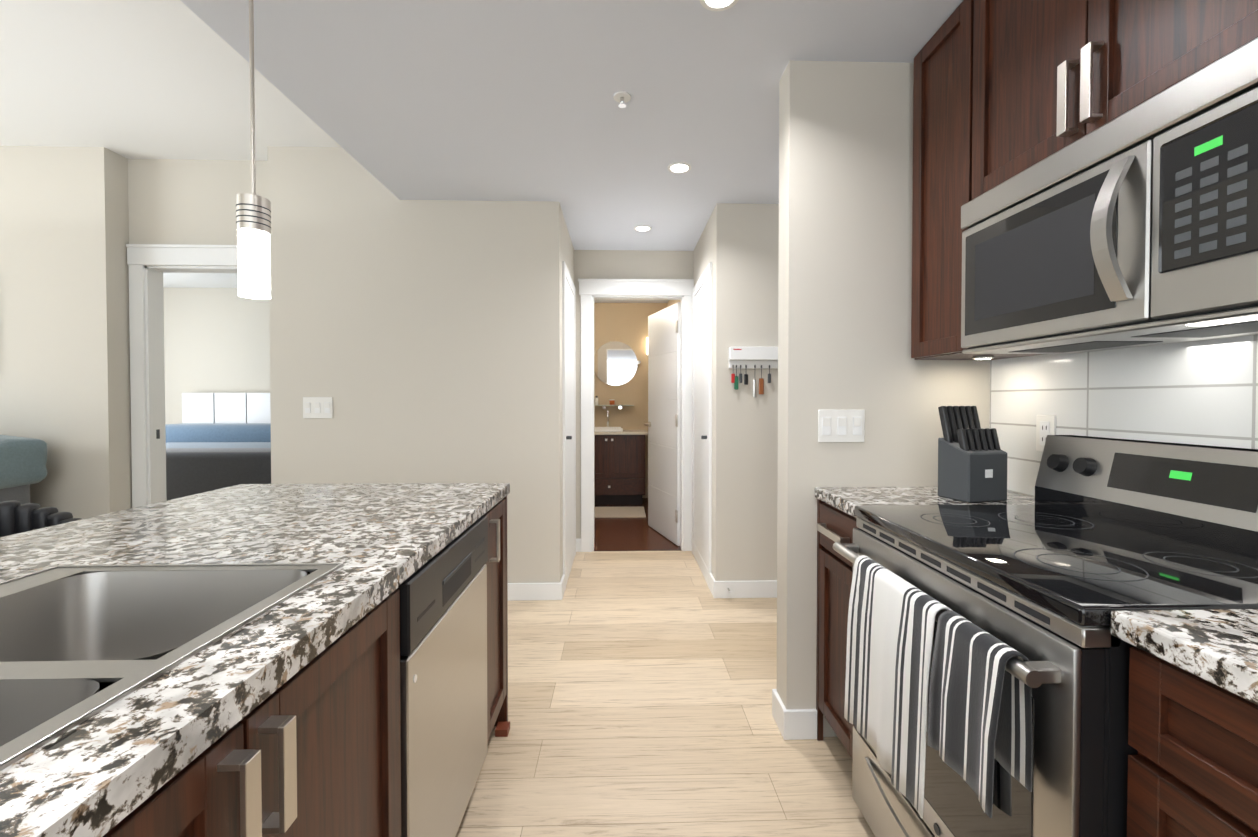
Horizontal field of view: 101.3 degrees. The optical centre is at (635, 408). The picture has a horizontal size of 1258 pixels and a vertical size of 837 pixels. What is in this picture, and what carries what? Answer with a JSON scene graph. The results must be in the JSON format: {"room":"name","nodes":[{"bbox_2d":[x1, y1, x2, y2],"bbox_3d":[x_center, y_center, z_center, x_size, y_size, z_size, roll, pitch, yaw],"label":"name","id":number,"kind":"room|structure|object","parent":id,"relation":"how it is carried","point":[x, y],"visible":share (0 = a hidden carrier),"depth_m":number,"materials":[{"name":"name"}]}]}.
{"room":"kitchen","nodes":[
{"label":"kitchen","id":0,"kind":"room"},
{"bbox_2d":[0,0,340,287],"bbox_3d":[-2.015,-1.607,2.804,10.400,0.080,12.200,0,1,-2],"label":"ceiling","id":1,"kind":"structure","parent":0,"point":[148,79],"depth_m":2.52,"materials":[{"name":"white paint"}]},
{"bbox_2d":[0,60,1032,736],"bbox_3d":[-1.990,-0.179,1.977,10.400,2.750,10.500,0,1,-2],"label":"wall","id":2,"kind":"structure","parent":0,"point":[418,340],"depth_m":3.12,"materials":[{"name":"beige paint"}]},
{"bbox_2d":[126,244,237,507],"bbox_3d":[-2.702,0.070,3.333,0.982,2.208,0.142,0,1,-2],"label":"door frame","id":3,"kind":"structure","parent":2,"relation":"attached to","point":[149,265],"depth_m":3.27,"materials":[{"name":"white wood"}]},
{"bbox_2d":[303,397,332,417],"bbox_3d":[-1.919,-0.006,3.117,0.175,0.128,0.010,0,1,-2],"label":"light switch","id":4,"kind":"object","parent":2,"relation":"attached to","point":[317,407],"visible":1,"depth_m":3.12,"materials":[{"name":"white plastic"}]},
{"bbox_2d":[508,579,563,600],"bbox_3d":[-1.333,1.125,3.152,1.768,0.105,0.015,0,1,-2],"label":"baseboard","id":5,"kind":"structure","parent":2,"relation":"attached to","point":[516,591],"depth_m":3.17,"materials":[{"name":"white"}]},
{"bbox_2d":[562,539,580,591],"bbox_3d":[-0.459,1.116,3.689,0.040,0.105,1.009,0,1,-2],"label":"baseboard","id":6,"kind":"structure","parent":2,"relation":"attached to","point":[578,541],"depth_m":3.78,"materials":[{"name":"white"}]},
{"bbox_2d":[562,261,711,589],"bbox_3d":[0.010,0.064,3.811,0.984,2.204,0.962,0,1,-2],"label":"door frame","id":7,"kind":"structure","parent":2,"relation":"attached to","point":[696,301],"depth_m":4.10,"materials":[{"name":"white wood"}]},
{"bbox_2d":[691,539,711,584],"bbox_3d":[0.479,1.116,3.717,0.014,0.105,1.009,0,1,-2],"label":"baseboard","id":8,"kind":"structure","parent":2,"relation":"attached to","point":[700,562],"depth_m":3.73,"materials":[{"name":"white"}]},
{"bbox_2d":[709,575,776,597],"bbox_3d":[1.730,1.123,3.241,2.489,0.105,0.015,0,1,-2],"label":"baseboard","id":9,"kind":"structure","parent":2,"relation":"attached to","point":[761,588],"depth_m":3.20,"materials":[{"name":"white"}]},
{"bbox_2d":[728,347,777,397],"bbox_3d":[0.766,-0.224,3.172,0.380,0.311,0.050,0,1,-2],"label":"key holder","id":10,"kind":"object","parent":2,"relation":"attached to","point":[740,358],"visible":0.92,"depth_m":3.17,"materials":[{"name":"white"}]},
{"bbox_2d":[772,689,816,726],"bbox_3d":[1.771,1.143,2.039,2.478,0.105,0.017,0,1,-2],"label":"baseboard","id":11,"kind":"structure","parent":2,"relation":"attached to","point":[796,724],"depth_m":1.87,"materials":[{"name":"white wood"}]},
{"bbox_2d":[818,410,864,441],"bbox_3d":[0.744,0.062,1.860,0.169,0.118,0.010,0,1,-2],"label":"light switch","id":12,"kind":"object","parent":2,"relation":"attached to","point":[841,425],"visible":1,"depth_m":1.86,"materials":[{"name":"white plastic"}]},
{"bbox_2d":[911,0,1039,359],"bbox_3d":[1.140,-0.705,1.666,0.310,1.061,0.389,0,1,-2],"label":"upper cabinet","id":13,"kind":"object","parent":2,"relation":"attached to","point":[948,85],"depth_m":1.66,"materials":[{"name":"brown wood"}]},
{"bbox_2d":[983,0,1257,192],"bbox_3d":[1.155,-0.914,1.146,0.310,0.626,0.750,0,1,-2],"label":"upper cabinet","id":14,"kind":"object","parent":2,"relation":"attached to","point":[1003,90],"depth_m":1.16,"materials":[{"name":"brown wood"}]},
{"bbox_2d":[961,37,1257,353],"bbox_3d":[1.112,-0.373,1.154,0.397,0.436,0.742,0,1,-2],"label":"microwave","id":15,"kind":"object","parent":14,"relation":"attached to","point":[1136,226],"visible":1,"depth_m":1.01,"materials":[{"name":"grey metal"}]},
{"bbox_2d":[989,334,1257,496],"bbox_3d":[1.337,0.073,0.455,0.008,0.465,2.854,0,1,-2],"label":"tile backsplash","id":16,"kind":"structure","parent":2,"relation":"attached to","point":[1202,392],"depth_m":1.36,"materials":[{"name":"white tile"}]},
{"bbox_2d":[1036,415,1055,451],"bbox_3d":[1.294,0.078,1.628,0.008,0.117,0.072,0,1,-2],"label":"outlet","id":17,"kind":"object","parent":16,"relation":"attached to","point":[1045,425],"visible":0.69,"depth_m":1.63,"materials":[{"name":"white plastic"}]},
{"bbox_2d":[181,0,962,302],"bbox_3d":[0.913,-1.397,1.892,4.600,0.309,10.200,0,1,-2],"label":"ceiling","id":18,"kind":"structure","parent":0,"point":[488,100],"depth_m":1.99,"materials":[{"name":"white paint"}]},
{"bbox_2d":[236,0,270,298],"bbox_3d":[-0.970,-0.759,1.307,0.120,0.948,0.120,0,1,-2],"label":"pendant light","id":19,"kind":"object","parent":18,"relation":"hanging from","point":[253,219],"visible":1,"depth_m":1.29,"materials":[{"name":"white glass"}]},
{"bbox_2d":[613,91,630,107],"bbox_3d":[-0.052,-1.227,2.057,0.069,0.038,0.069,0,1,-11],"label":"sprinkler","id":20,"kind":"object","parent":18,"relation":"in","point":[622,98],"depth_m":2.05,"materials":[{"name":"white metal"}]},
{"bbox_2d":[634,225,651,231],"bbox_3d":[0.052,-1.268,3.630,0.123,0.006,0.123,0,1,-8],"label":"recessed light","id":21,"kind":"object","parent":18,"relation":"in","point":[642,228],"depth_m":3.62,"materials":[{"name":"white"}]},
{"bbox_2d":[668,162,690,173],"bbox_3d":[0.230,-1.253,2.685,0.123,0.006,0.123,0,1,-8],"label":"recessed light","id":22,"kind":"object","parent":18,"relation":"in","point":[678,167],"depth_m":2.68,"materials":[{"name":"white"}]},
{"bbox_2d":[700,0,738,10],"bbox_3d":[0.253,-1.234,1.540,0.123,0.006,0.123,0,1,-26],"label":"recessed light","id":23,"kind":"object","parent":18,"relation":"in","point":[712,5],"depth_m":1.57,"materials":[{"name":"white"}]},
{"bbox_2d":[594,303,665,497],"bbox_3d":[-0.460,-0.097,6.476,1.680,2.440,0.100,0,1,-2],"label":"wall","id":24,"kind":"structure","parent":0,"point":[626,323],"depth_m":6.43,"materials":[{"name":"beige paint"}]},
{"bbox_2d":[594,396,633,408],"bbox_3d":[-0.282,-0.076,6.370,0.530,0.165,0.118,0,1,-2],"label":"shelf","id":25,"kind":"object","parent":24,"relation":"attached to","point":[611,402],"visible":0.94,"depth_m":6.34,"materials":[{"name":"white"}]},
{"bbox_2d":[594,341,640,385],"bbox_3d":[-0.228,-0.561,6.405,0.591,0.550,0.040,0,1,-2],"label":"bathroom mirror","id":26,"kind":"object","parent":24,"relation":"attached to","point":[615,363],"visible":0.94,"depth_m":6.40,"materials":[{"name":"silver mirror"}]},
{"bbox_2d":[646,337,647,355],"bbox_3d":[0.183,-0.765,6.375,0.090,0.220,0.113,0,1,-2],"label":"sconce","id":27,"kind":"object","parent":24,"relation":"attached to","point":[647,346],"visible":0.19,"depth_m":6.36,"materials":[{"name":"white glass"}]},
{"bbox_2d":[594,498,681,550],"bbox_3d":[-0.426,1.139,5.321,1.720,0.006,2.250,0,1,-2],"label":"floor","id":28,"kind":"structure","parent":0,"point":[626,534],"depth_m":4.67,"materials":[{"name":"brown wood"}]},
{"bbox_2d":[595,506,645,517],"bbox_3d":[-0.219,1.123,5.607,0.650,0.016,0.510,0,1,-2],"label":"bath mat","id":29,"kind":"object","parent":28,"relation":"on","point":[619,512],"visible":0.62,"depth_m":5.55,"materials":[{"name":"beige fabric"}]},
{"bbox_2d":[594,411,647,504],"bbox_3d":[-0.301,0.575,6.178,0.880,1.105,0.518,0,1,-2],"label":"bathroom vanity","id":30,"kind":"object","parent":28,"relation":"on","point":[619,461],"visible":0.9,"depth_m":5.95,"materials":[{"name":"brown wood"}]},
{"bbox_2d":[456,551,874,836],"bbox_3d":[-2.015,1.212,2.850,10.400,0.060,12.200,0,1,-2],"label":"floor","id":31,"kind":"structure","parent":0,"point":[642,685],"depth_m":1.94,"materials":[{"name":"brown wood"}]},
{"bbox_2d":[0,435,46,503],"bbox_3d":[-3.896,0.633,2.571,1.003,1.107,0.911,0,1,-2],"label":"armchair","id":32,"kind":"object","parent":31,"relation":"on","point":[23,460],"visible":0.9,"depth_m":2.88,"materials":[{"name":"teal fabric"}]},
{"bbox_2d":[0,500,81,536],"bbox_3d":[-1.997,0.743,1.562,0.470,0.920,0.510,0,1,-2],"label":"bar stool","id":33,"kind":"object","parent":31,"relation":"on","point":[16,517],"visible":0.25,"depth_m":1.74,"materials":[{"name":"black metal"}]},
{"bbox_2d":[165,393,270,499],"bbox_3d":[-4.655,0.467,5.910,2.740,1.330,2.145,0,1,-2],"label":"bed","id":34,"kind":"object","parent":31,"relation":"on","point":[215,441],"visible":0.38,"depth_m":6.08,"materials":[{"name":"grey fabric"}]},
{"bbox_2d":[84,491,509,836],"bbox_3d":[-0.754,0.782,0.562,0.680,0.875,2.770,0,1,-2],"label":"kitchen island","id":35,"kind":"object","parent":31,"relation":"on","point":[383,729],"depth_m":0.93,"materials":[{"name":"brown wood"}]},
{"bbox_2d":[0,483,509,836],"bbox_3d":[-0.936,0.325,0.533,1.002,0.040,2.836,0,1,-2],"label":"island countertop","id":36,"kind":"structure","parent":35,"relation":"on","point":[68,787],"depth_m":0.91,"materials":[{"name":"stone"}]},
{"bbox_2d":[0,559,347,770],"bbox_3d":[-0.802,0.394,0.580,0.523,0.193,0.780,0,1,-2],"label":"sink","id":37,"kind":"object","parent":36,"relation":"in","point":[78,636],"depth_m":0.90,"materials":[{"name":"silver metal"}]},
{"bbox_2d":[396,515,487,836],"bbox_3d":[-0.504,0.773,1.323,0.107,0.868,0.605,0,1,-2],"label":"dishwasher","id":38,"kind":"object","parent":35,"relation":"in","point":[443,601],"depth_m":1.22,"materials":[{"name":"silver metal"}]},
{"bbox_2d":[815,496,857,759],"bbox_3d":[0.978,0.762,1.716,0.632,0.875,0.328,0,1,-2],"label":"base cabinet","id":39,"kind":"object","parent":31,"relation":"on","point":[834,523],"depth_m":1.74,"materials":[{"name":"brown wood"}]},
{"bbox_2d":[815,487,1034,511],"bbox_3d":[0.974,0.304,1.709,0.644,0.038,0.333,0,1,-2],"label":"countertop","id":40,"kind":"structure","parent":39,"relation":"on","point":[846,497],"depth_m":1.66,"materials":[{"name":"stone"}]},
{"bbox_2d":[938,406,1006,502],"bbox_3d":[1.071,0.138,1.644,0.150,0.295,0.129,0,1,-14],"label":"knife block","id":41,"kind":"object","parent":40,"relation":"on","point":[972,461],"visible":1,"depth_m":1.60,"materials":[{"name":"grey plastic"}]},
{"bbox_2d":[833,435,1257,836],"bbox_3d":[0.932,0.647,1.165,0.753,1.125,0.756,0,1,-2],"label":"range","id":42,"kind":"object","parent":31,"relation":"on","point":[987,674],"visible":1,"depth_m":1.03,"materials":[{"name":"silver metal"}]},
{"bbox_2d":[844,555,952,818],"bbox_3d":[0.592,0.600,1.184,0.075,0.428,0.341,0,1,-2],"label":"towel","id":43,"kind":"object","parent":42,"relation":"hanging from","point":[892,623],"depth_m":1.15,"materials":[{"name":"white fabric"}]},
{"bbox_2d":[927,610,1032,817],"bbox_3d":[0.602,0.524,0.914,0.070,0.266,0.171,0,1,-2],"label":"towel","id":44,"kind":"object","parent":42,"relation":"hanging from","point":[980,713],"depth_m":0.88,"materials":[{"name":"grey fabric"}]},
{"bbox_2d":[1127,648,1257,836],"bbox_3d":[1.036,0.782,0.486,0.587,0.875,0.602,0,1,-2],"label":"base cabinet","id":45,"kind":"object","parent":31,"relation":"on","point":[1194,771],"depth_m":0.69,"materials":[{"name":"brown wood"}]},
{"bbox_2d":[1111,609,1257,707],"bbox_3d":[1.036,0.330,0.092,0.614,0.038,1.379,0,1,-2],"label":"countertop","id":46,"kind":"structure","parent":45,"relation":"on","point":[1218,649],"depth_m":0.69,"materials":[{"name":"stone"}]},
{"bbox_2d":[666,300,679,307],"bbox_3d":[0.481,-0.080,5.428,0.100,2.440,2.250,0,1,-2],"label":"wall","id":47,"kind":"structure","parent":0,"point":[670,302],"depth_m":5.92,"materials":[{"name":"beige paint"}]},
{"bbox_2d":[644,302,680,545],"bbox_3d":[0.256,0.126,4.645,0.156,2.030,0.754,0,1,-18],"label":"door leaf","id":48,"kind":"structure","parent":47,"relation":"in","point":[663,424],"depth_m":4.57,"materials":[{"name":"white wood"}]}
]}

